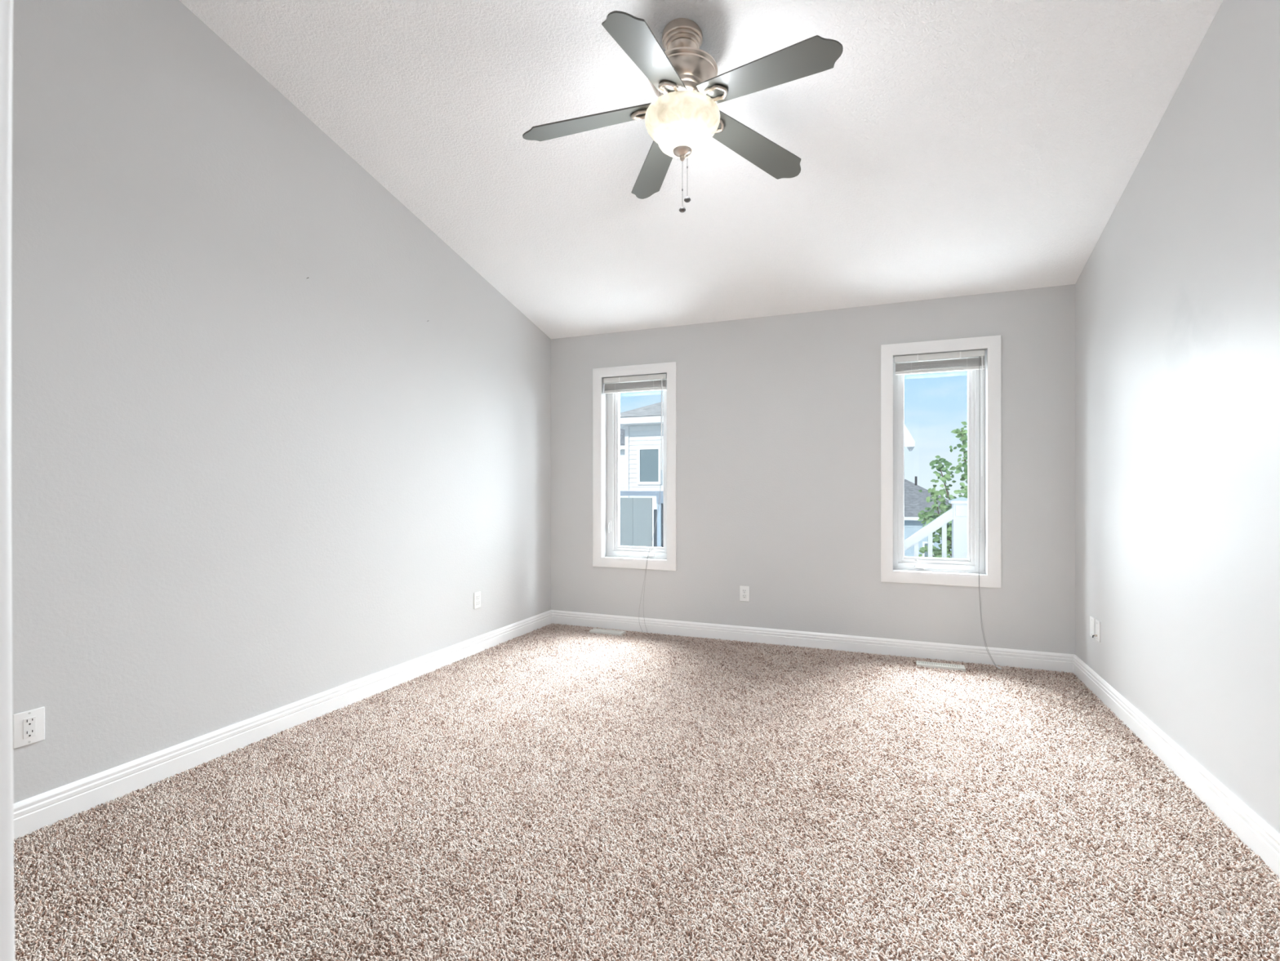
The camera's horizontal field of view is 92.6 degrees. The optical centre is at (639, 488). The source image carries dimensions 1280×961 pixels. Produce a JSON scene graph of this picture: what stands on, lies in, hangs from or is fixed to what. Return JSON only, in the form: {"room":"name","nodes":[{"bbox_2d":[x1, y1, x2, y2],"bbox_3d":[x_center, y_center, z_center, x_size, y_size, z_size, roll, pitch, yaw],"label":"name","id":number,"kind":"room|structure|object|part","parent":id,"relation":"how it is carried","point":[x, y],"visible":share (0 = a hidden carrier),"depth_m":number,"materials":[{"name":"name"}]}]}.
{"room":"empty bedroom","nodes":[
{"label":"empty bedroom","id":0,"kind":"room"},
{"bbox_2d":[11,0,551,803],"bbox_3d":[-1.663,-0.528,3.245,0.150,3.762,4.612,0,0,22],"label":"wall","id":1,"kind":"structure","parent":0,"point":[245,485],"depth_m":2.65,"materials":[{"name":"grey paint"}]},
{"bbox_2d":[13,706,44,748],"bbox_3d":[-2.057,0.804,2.059,0.009,0.114,0.082,0,0,22],"label":"power outlet","id":2,"kind":"object","parent":1,"relation":"attached to","point":[28,726],"visible":0.95,"depth_m":2.06,"materials":[{"name":"white plastic"}]},
{"bbox_2d":[22,715,35,738],"bbox_3d":[-2.056,0.804,2.058,0.004,0.067,0.033,0,0,22],"label":"receptacle","id":3,"kind":"object","parent":2,"relation":"attached to","point":[28,722],"depth_m":2.06,"materials":[{"name":"grey plastic"}]},
{"bbox_2d":[13,609,551,841],"bbox_3d":[-1.583,1.104,3.224,0.016,0.122,4.392,0,0,22],"label":"baseboard","id":4,"kind":"structure","parent":1,"relation":"attached to","point":[31,814],"depth_m":2.66,"materials":[{"name":"white paint"}]},
{"bbox_2d":[474,591,480,608],"bbox_3d":[-1.146,0.787,4.313,0.009,0.115,0.072,0,0,22],"label":"power outlet","id":5,"kind":"object","parent":1,"relation":"attached to","point":[477,594],"visible":1,"depth_m":4.31,"materials":[{"name":"white plastic"}]},
{"bbox_2d":[475,595,479,604],"bbox_3d":[-1.145,0.787,4.313,0.006,0.068,0.034,0,0,22],"label":"receptacle","id":6,"kind":"object","parent":5,"relation":"attached to","point":[477,597],"depth_m":4.31,"materials":[{"name":"grey plastic"}]},
{"bbox_2d":[13,622,1279,960],"bbox_3d":[-0.142,1.259,1.763,4.082,0.188,6.362,0,0,22],"label":"floor","id":7,"kind":"structure","parent":0,"point":[552,792],"depth_m":2.07,"materials":[{"name":"beige carpet"}]},
{"bbox_2d":[589,627,625,635],"bbox_3d":[-0.262,1.150,4.909,0.280,0.030,0.090,0,0,22],"label":"floor vent","id":8,"kind":"object","parent":7,"relation":"in","point":[594,630],"visible":1,"depth_m":4.89,"materials":[{"name":"beige metal"}]},
{"bbox_2d":[915,660,965,671],"bbox_3d":[1.949,1.150,3.968,0.282,0.030,0.086,0,0,22],"label":"floor vent","id":9,"kind":"object","parent":7,"relation":"in","point":[925,664],"visible":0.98,"depth_m":3.96,"materials":[{"name":"beige metal"}]},
{"bbox_2d":[178,0,1222,338],"bbox_3d":[0.173,-1.903,2.541,4.082,1.312,4.682,0,0,22],"label":"ceiling","id":10,"kind":"structure","parent":0,"point":[949,148],"depth_m":2.93,"materials":[{"name":"white paint"}]},
{"bbox_2d":[522,10,843,213],"bbox_3d":[0.151,-1.480,2.415,1.254,0.729,1.198,0,0,22],"label":"ceiling fan","id":11,"kind":"object","parent":10,"relation":"hanging from","point":[685,115],"visible":0.99,"depth_m":2.37,"materials":[{"name":"silver metal"}]},
{"bbox_3d":[-0.205,-1.493,2.496,0.563,0.006,0.147,-10,10,4],"label":"blade","id":12,"kind":"part","parent":11,"relation":"part of","materials":[{"name":"grey wood"}]},
{"bbox_3d":[0.045,-1.528,2.479,0.171,0.025,0.073,-10,10,4],"label":"blade arm","id":13,"kind":"part","parent":11,"relation":"part of","materials":[{"name":"silver metal"}]},
{"bbox_3d":[0.029,-1.496,2.119,0.147,0.006,0.563,12,13,20],"label":"blade","id":14,"kind":"part","parent":11,"relation":"part of","materials":[{"name":"grey wood"}]},
{"bbox_3d":[0.080,-1.510,2.837,0.147,0.006,0.563,-11,-4,-15],"label":"blade","id":15,"kind":"part","parent":11,"relation":"part of","materials":[{"name":"grey wood"}]},
{"bbox_3d":[0.122,-1.529,2.352,0.073,0.025,0.171,12,13,20],"label":"blade arm","id":16,"kind":"part","parent":11,"relation":"part of","materials":[{"name":"silver metal"}]},
{"bbox_3d":[0.171,-1.128,2.469,0.027,0.026,0.027,0,0,22],"label":"pull knob","id":17,"kind":"part","parent":11,"relation":"part of","materials":[{"name":"silver metal"}]},
{"bbox_3d":[0.171,-1.440,2.469,0.303,0.158,0.303,0,0,22],"label":"lamp shade","id":18,"kind":"part","parent":11,"relation":"part of","materials":[{"name":"white glass"}]},
{"bbox_3d":[0.191,-1.169,2.469,0.027,0.026,0.027,0,0,22],"label":"pull knob","id":19,"kind":"part","parent":11,"relation":"part of","materials":[{"name":"silver metal"}]},
{"bbox_3d":[0.268,-1.535,2.385,0.171,0.025,0.073,9,-5,40],"label":"blade arm","id":20,"kind":"part","parent":11,"relation":"part of","materials":[{"name":"silver metal"}]},
{"bbox_3d":[0.279,-1.528,2.534,0.171,0.025,0.073,11,-17,-31],"label":"blade arm","id":21,"kind":"part","parent":11,"relation":"part of","materials":[{"name":"silver metal"}]},
{"bbox_3d":[0.491,-1.492,2.668,0.563,0.006,0.147,11,-17,-31],"label":"blade","id":22,"kind":"part","parent":11,"relation":"part of","materials":[{"name":"grey wood"}]},
{"bbox_3d":[0.462,-1.512,2.224,0.563,0.006,0.147,9,-5,40],"label":"blade","id":23,"kind":"part","parent":11,"relation":"part of","materials":[{"name":"grey wood"}]},
{"bbox_2d":[551,284,1075,653],"bbox_3d":[1.018,-0.067,4.633,4.082,2.840,0.170,0,0,22],"label":"wall","id":24,"kind":"structure","parent":0,"point":[779,416],"depth_m":4.44,"materials":[{"name":"grey paint"}]},
{"bbox_2d":[592,361,676,570],"bbox_3d":[-0.021,-0.176,5.043,0.730,1.649,0.188,0,0,22],"label":"window","id":25,"kind":"structure","parent":24,"relation":"in","point":[607,550],"depth_m":5.07,"materials":[{"name":"white paint"}]},
{"bbox_2d":[603,373,666,631],"bbox_3d":[-0.053,0.114,4.971,0.554,2.067,0.086,0,0,22],"label":"window blind","id":26,"kind":"object","parent":25,"relation":"attached to","point":[653,384],"visible":0.98,"depth_m":4.96,"materials":[{"name":"white fabric"}]},
{"bbox_3d":[-0.042,-0.804,4.993,0.546,0.022,0.028,0,0,22],"label":"rail","id":27,"kind":"part","parent":26,"relation":"part of","materials":[{"name":"white"}]},
{"bbox_3d":[0.083,0.135,4.906,0.189,2.025,0.045,0,0,4],"label":"pull cord","id":28,"kind":"part","parent":26,"relation":"part of","materials":[{"name":"white fabric"}]},
{"bbox_3d":[-0.004,-0.176,5.086,0.574,1.493,0.085,0,0,22],"label":"frame","id":29,"kind":"part","parent":25,"relation":"part of","materials":[{"name":"white plastic"}]},
{"bbox_3d":[0.009,-0.180,5.084,0.488,1.413,0.050,0,0,22],"label":"sash","id":30,"kind":"part","parent":25,"relation":"part of","materials":[{"name":"white plastic"}]},
{"bbox_3d":[0.071,0.522,4.992,0.090,0.072,0.053,0,0,22],"label":"crank handle","id":31,"kind":"part","parent":25,"relation":"part of","materials":[{"name":"white plastic"}]},
{"bbox_2d":[739,585,749,601],"bbox_3d":[0.791,0.795,4.628,0.072,0.115,0.009,0,0,22],"label":"power outlet","id":32,"kind":"object","parent":24,"relation":"attached to","point":[744,590],"visible":1,"depth_m":4.62,"materials":[{"name":"white plastic"}]},
{"bbox_2d":[742,589,746,598],"bbox_3d":[0.791,0.795,4.627,0.034,0.068,0.006,0,0,22],"label":"receptacle","id":33,"kind":"object","parent":32,"relation":"attached to","point":[744,591],"depth_m":4.62,"materials":[{"name":"grey plastic"}]},
{"bbox_2d":[551,609,1074,673],"bbox_3d":[0.983,1.104,4.547,3.782,0.122,0.016,0,0,22],"label":"baseboard","id":34,"kind":"structure","parent":24,"relation":"attached to","point":[1053,661],"depth_m":4.38,"materials":[{"name":"white paint"}]},
{"bbox_2d":[880,334,1001,587],"bbox_3d":[2.051,-0.176,4.206,0.730,1.649,0.188,0,0,22],"label":"window","id":35,"kind":"structure","parent":24,"relation":"in","point":[895,566],"depth_m":4.15,"materials":[{"name":"white paint"}]},
{"bbox_3d":[1.949,0.522,4.234,0.090,0.072,0.053,0,0,22],"label":"crank handle","id":36,"kind":"part","parent":35,"relation":"part of","materials":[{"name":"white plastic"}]},
{"bbox_3d":[2.057,-0.180,4.256,0.488,1.413,0.050,0,0,22],"label":"sash","id":37,"kind":"part","parent":35,"relation":"part of","materials":[{"name":"white plastic"}]},
{"bbox_3d":[2.068,-0.176,4.249,0.574,1.493,0.085,0,0,22],"label":"frame","id":38,"kind":"part","parent":35,"relation":"part of","materials":[{"name":"white plastic"}]},
{"bbox_2d":[893,349,1001,669],"bbox_3d":[2.038,0.115,4.079,0.630,2.068,0.172,0,0,22],"label":"window blind","id":39,"kind":"object","parent":35,"relation":"attached to","point":[976,362],"visible":1,"depth_m":4.11,"materials":[{"name":"white"}]},
{"bbox_3d":[2.031,-0.804,4.156,0.546,0.022,0.028,0,0,22],"label":"rail","id":40,"kind":"part","parent":39,"relation":"part of","materials":[{"name":"white"}]},
{"bbox_3d":[2.272,0.135,3.991,0.029,2.023,0.127,0,0,-34],"label":"pull cord","id":41,"kind":"part","parent":39,"relation":"part of","materials":[{"name":"grey fabric"}]},
{"bbox_2d":[1075,0,1279,834],"bbox_3d":[1.982,-0.528,1.772,0.150,3.762,4.612,0,0,22],"label":"wall","id":42,"kind":"structure","parent":0,"point":[1177,297],"depth_m":2.32,"materials":[{"name":"grey paint"}]},
{"bbox_2d":[1089,615,1094,638],"bbox_3d":[2.602,0.796,3.515,0.007,0.115,0.076,0,0,22],"label":"wall plate","id":43,"kind":"object","parent":42,"relation":"attached to","point":[1091,619],"visible":0.98,"depth_m":3.52,"materials":[{"name":"white plastic"}]},
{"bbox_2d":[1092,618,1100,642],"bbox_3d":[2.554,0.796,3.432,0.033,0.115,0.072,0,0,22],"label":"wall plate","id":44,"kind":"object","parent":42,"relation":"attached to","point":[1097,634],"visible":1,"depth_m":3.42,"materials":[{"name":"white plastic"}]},
{"bbox_3d":[2.567,0.796,3.427,0.006,0.115,0.072,0,0,22],"label":"plate","id":45,"kind":"part","parent":44,"relation":"part of","materials":[{"name":"white plastic"}]},
{"bbox_2d":[1072,653,1279,878],"bbox_3d":[1.909,1.104,1.813,0.016,0.122,4.392,0,0,22],"label":"baseboard","id":46,"kind":"structure","parent":42,"relation":"attached to","point":[1251,829],"depth_m":2.33,"materials":[{"name":"white paint"}]},
{"bbox_3d":[-0.682,-0.528,0.426,3.782,3.762,0.120,0,0,22],"label":"wall","id":47,"kind":"structure","parent":0,"visible":0},
{"bbox_2d":[0,0,15,960],"bbox_3d":[-0.466,0.134,0.350,0.077,2.062,0.140,0,0,22],"label":"trim","id":48,"kind":"structure","parent":47,"relation":"attached to","point":[7,949],"depth_m":0.40,"materials":[{"name":"white paint"}]},
{"label":"outside","id":49,"kind":"structure","parent":0,"visible":0},
{"bbox_3d":[17.830,3.803,44.130,120.000,0.100,84.808,0,0,22],"label":"ground","id":50,"kind":"structure","parent":49,"visible":0},
{"bbox_2d":[620,428,624,497],"bbox_3d":[-1.869,0.007,29.876,7.910,7.492,8.760,0,0,22],"label":"neighbor house","id":51,"kind":"structure","parent":50,"relation":"on","point":[622,431],"depth_m":25.09,"materials":[{"name":"white"}]},
{"bbox_2d":[620,401,663,546],"bbox_3d":[2.026,0.700,15.359,5.210,6.107,2.960,0,0,22],"label":"neighbor house","id":52,"kind":"structure","parent":50,"relation":"on","point":[641,425],"depth_m":15.00,"materials":[{"name":"white"}]},
{"bbox_3d":[-0.314,1.093,15.240,0.100,5.320,0.095,0,0,22],"label":"corner trim","id":53,"kind":"part","parent":52,"relation":"part of","materials":[{"name":"white"}]},
{"bbox_3d":[0.228,-0.567,14.974,0.485,0.790,0.010,0,0,22],"label":"pane","id":54,"kind":"part","parent":52,"relation":"part of","materials":[{"name":"grey"}]},
{"bbox_2d":[904,424,915,451],"bbox_3d":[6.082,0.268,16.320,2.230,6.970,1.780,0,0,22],"label":"neighbor house","id":55,"kind":"structure","parent":50,"relation":"on","point":[909,442],"depth_m":15.14,"materials":[{"name":"white"}]},
{"bbox_2d":[904,475,951,556],"bbox_3d":[11.012,1.593,29.525,9.160,4.320,5.860,0,0,22],"label":"neighbor house","id":56,"kind":"structure","parent":50,"relation":"on","point":[915,501],"depth_m":26.58,"materials":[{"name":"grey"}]},
{"bbox_3d":[12.373,2.853,26.245,0.280,1.000,0.010,0,0,22],"label":"pane","id":57,"kind":"part","parent":56,"relation":"part of","materials":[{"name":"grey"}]},
{"bbox_2d":[917,421,967,557],"bbox_3d":[4.456,1.427,8.095,1.429,4.656,0.941,0,0,22],"label":"tree","id":58,"kind":"object","parent":50,"relation":"on","point":[927,517],"visible":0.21,"depth_m":8.16,"materials":[{"name":"green plant"}]},
{"bbox_3d":[1.518,2.513,6.559,8.500,2.480,1.100,0,0,22],"label":"deck","id":59,"kind":"object","parent":50,"relation":"on","visible":0},
{"bbox_2d":[620,490,663,546],"bbox_3d":[-0.441,0.651,7.719,3.800,1.244,0.116,0,0,22],"label":"deck railing","id":60,"kind":"object","parent":59,"relation":"on","point":[636,513],"visible":0.2,"depth_m":7.53,"materials":[{"name":"white glass"}]},
{"bbox_3d":[-0.448,0.643,7.731,0.778,1.060,0.012,0,0,22],"label":"privacy panel","id":61,"kind":"part","parent":60,"relation":"part of","materials":[{"name":"grey"}]},
{"bbox_3d":[-0.438,0.058,7.726,3.800,0.058,0.100,0,0,22],"label":"rail","id":62,"kind":"part","parent":60,"relation":"part of","materials":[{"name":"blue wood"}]},
{"bbox_3d":[0.031,0.643,7.537,0.249,1.060,0.012,0,0,22],"label":"privacy panel","id":63,"kind":"part","parent":60,"relation":"part of","materials":[{"name":"grey"}]},
{"bbox_3d":[0.248,0.680,7.449,0.051,1.186,0.100,0,0,22],"label":"post","id":64,"kind":"part","parent":60,"relation":"part of","materials":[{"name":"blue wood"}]},
{"bbox_2d":[904,497,967,558],"bbox_3d":[2.297,1.167,5.891,1.645,2.182,0.205,0,0,22],"label":"stair railing","id":65,"kind":"object","parent":59,"relation":"on","point":[957,513],"visible":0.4,"depth_m":5.60,"materials":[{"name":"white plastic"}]},
{"bbox_3d":[2.222,0.765,5.897,1.502,1.229,0.092,0,0,22],"label":"hand rail","id":66,"kind":"part","parent":65,"relation":"part of","materials":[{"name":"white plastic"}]},
{"bbox_3d":[2.963,0.703,5.622,0.158,1.140,0.155,0,0,22],"label":"post","id":67,"kind":"part","parent":65,"relation":"part of","materials":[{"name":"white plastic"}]}
]}

